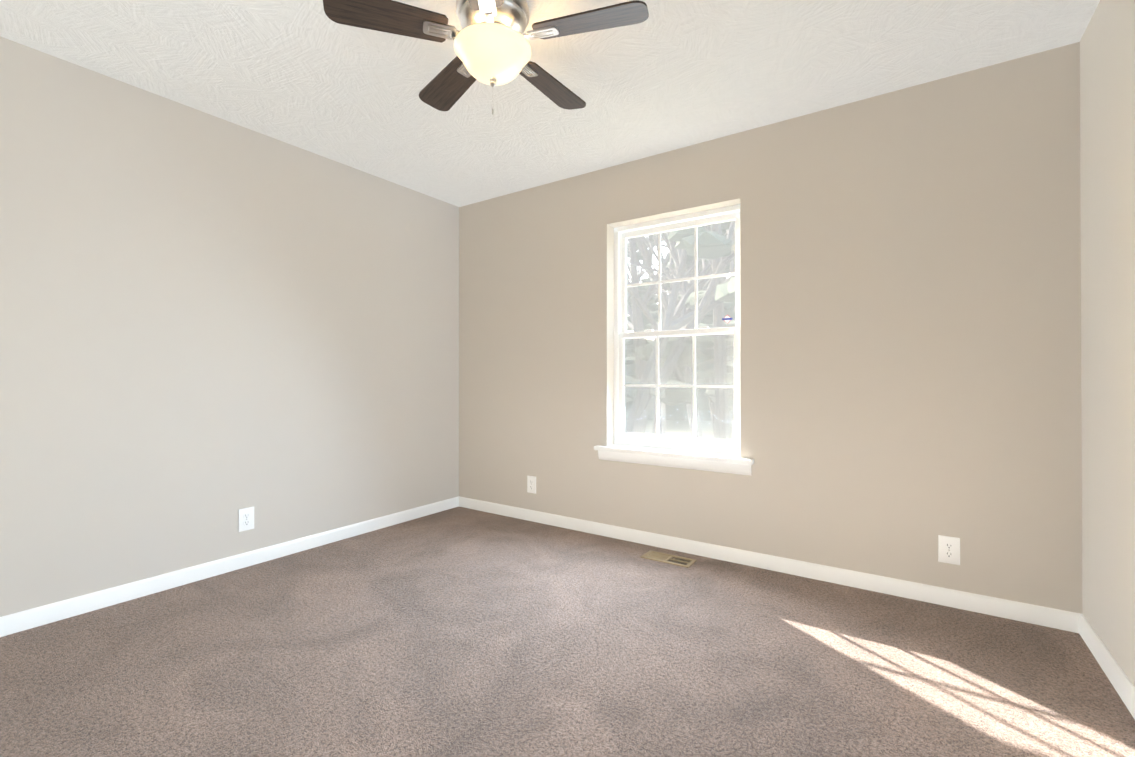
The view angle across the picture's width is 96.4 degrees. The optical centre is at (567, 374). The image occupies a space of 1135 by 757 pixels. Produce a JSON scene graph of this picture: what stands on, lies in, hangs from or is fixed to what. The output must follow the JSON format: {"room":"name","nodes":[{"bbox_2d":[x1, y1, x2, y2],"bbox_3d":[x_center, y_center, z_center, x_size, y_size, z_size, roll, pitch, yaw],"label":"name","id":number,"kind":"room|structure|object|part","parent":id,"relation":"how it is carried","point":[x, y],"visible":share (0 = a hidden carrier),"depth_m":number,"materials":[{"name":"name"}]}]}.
{"room":"empty bedroom","nodes":[
{"label":"empty bedroom","id":0,"kind":"room"},
{"bbox_2d":[0,36,458,616],"bbox_3d":[-2.185,-0.153,2.419,0.200,2.440,4.716,0,0,34],"label":"wall","id":1,"kind":"structure","parent":0,"point":[210,326],"depth_m":2.61,"materials":[{"name":"beige paint"}]},
{"bbox_2d":[0,496,459,636],"bbox_3d":[-1.702,1.030,2.932,0.013,0.078,2.861,0,0,34],"label":"baseboard","id":2,"kind":"structure","parent":1,"relation":"attached to","point":[53,612],"depth_m":2.60,"materials":[{"name":"white wood"}]},
{"bbox_2d":[238,507,253,531],"bbox_3d":[-1.783,0.806,2.819,0.008,0.124,0.080,0,0,34],"label":"outlet","id":3,"kind":"object","parent":1,"relation":"attached to","point":[245,519],"visible":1,"depth_m":2.81,"materials":[{"name":"white plastic"}]},
{"bbox_2d":[0,0,1099,206],"bbox_3d":[-0.600,-1.454,1.343,4.039,0.150,4.716,0,0,34],"label":"ceiling","id":4,"kind":"structure","parent":0,"point":[665,76],"depth_m":2.27,"materials":[{"name":"white paint"}]},
{"bbox_2d":[323,0,648,114],"bbox_3d":[-0.249,-1.160,1.880,1.086,0.433,1.039,0,0,34],"label":"ceiling fan","id":5,"kind":"object","parent":4,"relation":"hanging from","point":[492,47],"visible":1,"depth_m":1.77,"materials":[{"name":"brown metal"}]},
{"bbox_3d":[-0.559,-1.208,1.740,0.505,0.018,0.142,0,-11,-20],"label":"blade","id":6,"kind":"part","parent":5,"relation":"part of","materials":[{"name":"brown wood"}]},
{"bbox_3d":[-0.462,-1.207,2.088,0.142,0.018,0.505,14,-9,-37],"label":"blade","id":7,"kind":"part","parent":5,"relation":"part of","materials":[{"name":"brown wood"}]},
{"bbox_3d":[-0.259,-1.209,1.539,0.142,0.018,0.505,-11,0,-2],"label":"blade","id":8,"kind":"part","parent":5,"relation":"part of","materials":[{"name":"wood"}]},
{"bbox_3d":[-0.271,-1.129,1.846,0.278,0.112,0.278,0,0,34],"label":"lamp shade","id":9,"kind":"part","parent":5,"relation":"part of","materials":[{"name":"beige glass"}]},
{"bbox_3d":[-0.100,-1.207,2.102,0.142,0.018,0.505,13,7,33],"label":"blade","id":10,"kind":"part","parent":5,"relation":"part of","materials":[{"name":"brown wood"}]},
{"bbox_3d":[0.025,-1.208,1.763,0.505,0.018,0.142,0,11,16],"label":"blade","id":11,"kind":"part","parent":5,"relation":"part of","materials":[{"name":"brown wood"}]},
{"bbox_2d":[0,506,1134,756],"bbox_3d":[-0.600,1.136,1.331,4.039,0.150,4.716,0,0,34],"label":"floor","id":12,"kind":"structure","parent":0,"point":[460,632],"depth_m":1.85,"materials":[{"name":"carpet"}]},
{"bbox_2d":[641,550,696,567],"bbox_3d":[0.583,1.064,2.929,0.292,0.010,0.136,0,0,34],"label":"air vent register","id":13,"kind":"object","parent":12,"relation":"on","point":[670,559],"visible":1,"depth_m":2.92,"materials":[{"name":"beige metal"}]},
{"bbox_2d":[459,42,1082,613],"bbox_3d":[0.659,-0.150,3.181,3.639,2.440,0.150,0,0,34],"label":"wall","id":14,"kind":"structure","parent":0,"point":[909,326],"depth_m":2.55,"materials":[{"name":"beige paint"}]},
{"bbox_2d":[527,476,535,493],"bbox_3d":[-0.263,0.808,3.709,0.080,0.124,0.008,0,0,34],"label":"outlet","id":15,"kind":"object","parent":14,"relation":"attached to","point":[531,484],"visible":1,"depth_m":3.71,"materials":[{"name":"white plastic"}]},
{"bbox_2d":[594,444,753,475],"bbox_3d":[0.635,0.522,3.135,1.020,0.094,0.148,0,0,34],"label":"window sill","id":16,"kind":"structure","parent":14,"relation":"attached to","point":[719,462],"depth_m":3.07,"materials":[{"name":"white wood"}]},
{"bbox_2d":[614,204,740,454],"bbox_3d":[0.692,-0.260,3.222,0.870,1.470,0.076,0,0,34],"label":"window","id":17,"kind":"structure","parent":14,"relation":"in","point":[658,227],"depth_m":3.22,"materials":[{"name":"white plastic"}]},
{"bbox_2d":[625,334,733,439],"bbox_3d":[0.707,0.085,3.242,0.798,0.709,0.001,0,0,34],"label":"screen","id":18,"kind":"object","parent":17,"relation":"attached to","point":[675,380],"depth_m":3.23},
{"bbox_2d":[625,220,734,439],"bbox_3d":[0.716,-0.259,3.257,0.910,1.510,0.001,0,0,34],"label":"window pane","id":19,"kind":"object","parent":17,"relation":"attached to","point":[681,251],"depth_m":3.25,"materials":[{"name":"clear glass"}]},
{"bbox_2d":[722,315,731,322],"bbox_3d":[0.962,-0.331,3.055,0.062,0.056,0.001,0,0,34],"label":"window sticker","id":20,"kind":"object","parent":17,"relation":"attached to","point":[726,318],"visible":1,"depth_m":3.06,"materials":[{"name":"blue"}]},
{"bbox_2d":[460,497,1071,631],"bbox_3d":[0.597,1.031,3.120,3.600,0.078,0.013,0,0,34],"label":"baseboard","id":21,"kind":"structure","parent":14,"relation":"attached to","point":[1014,610],"depth_m":2.64,"materials":[{"name":"white wood"}]},
{"bbox_2d":[938,535,959,564],"bbox_3d":[1.754,0.809,2.333,0.080,0.124,0.008,0,0,34],"label":"outlet","id":22,"kind":"object","parent":14,"relation":"attached to","point":[948,549],"visible":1,"depth_m":2.33,"materials":[{"name":"white plastic"}]},
{"bbox_2d":[1080,0,1134,686],"bbox_3d":[0.985,-0.164,0.255,0.200,2.440,4.716,0,0,34],"label":"wall","id":23,"kind":"structure","parent":0,"point":[1107,118],"depth_m":1.79,"materials":[{"name":"beige paint"}]},
{"bbox_2d":[1072,612,1134,718],"bbox_3d":[0.897,1.017,0.309,0.013,0.078,4.316,0,0,34],"label":"baseboard","id":24,"kind":"structure","parent":23,"relation":"attached to","point":[1122,684],"depth_m":1.79,"materials":[{"name":"white wood"}]}
]}

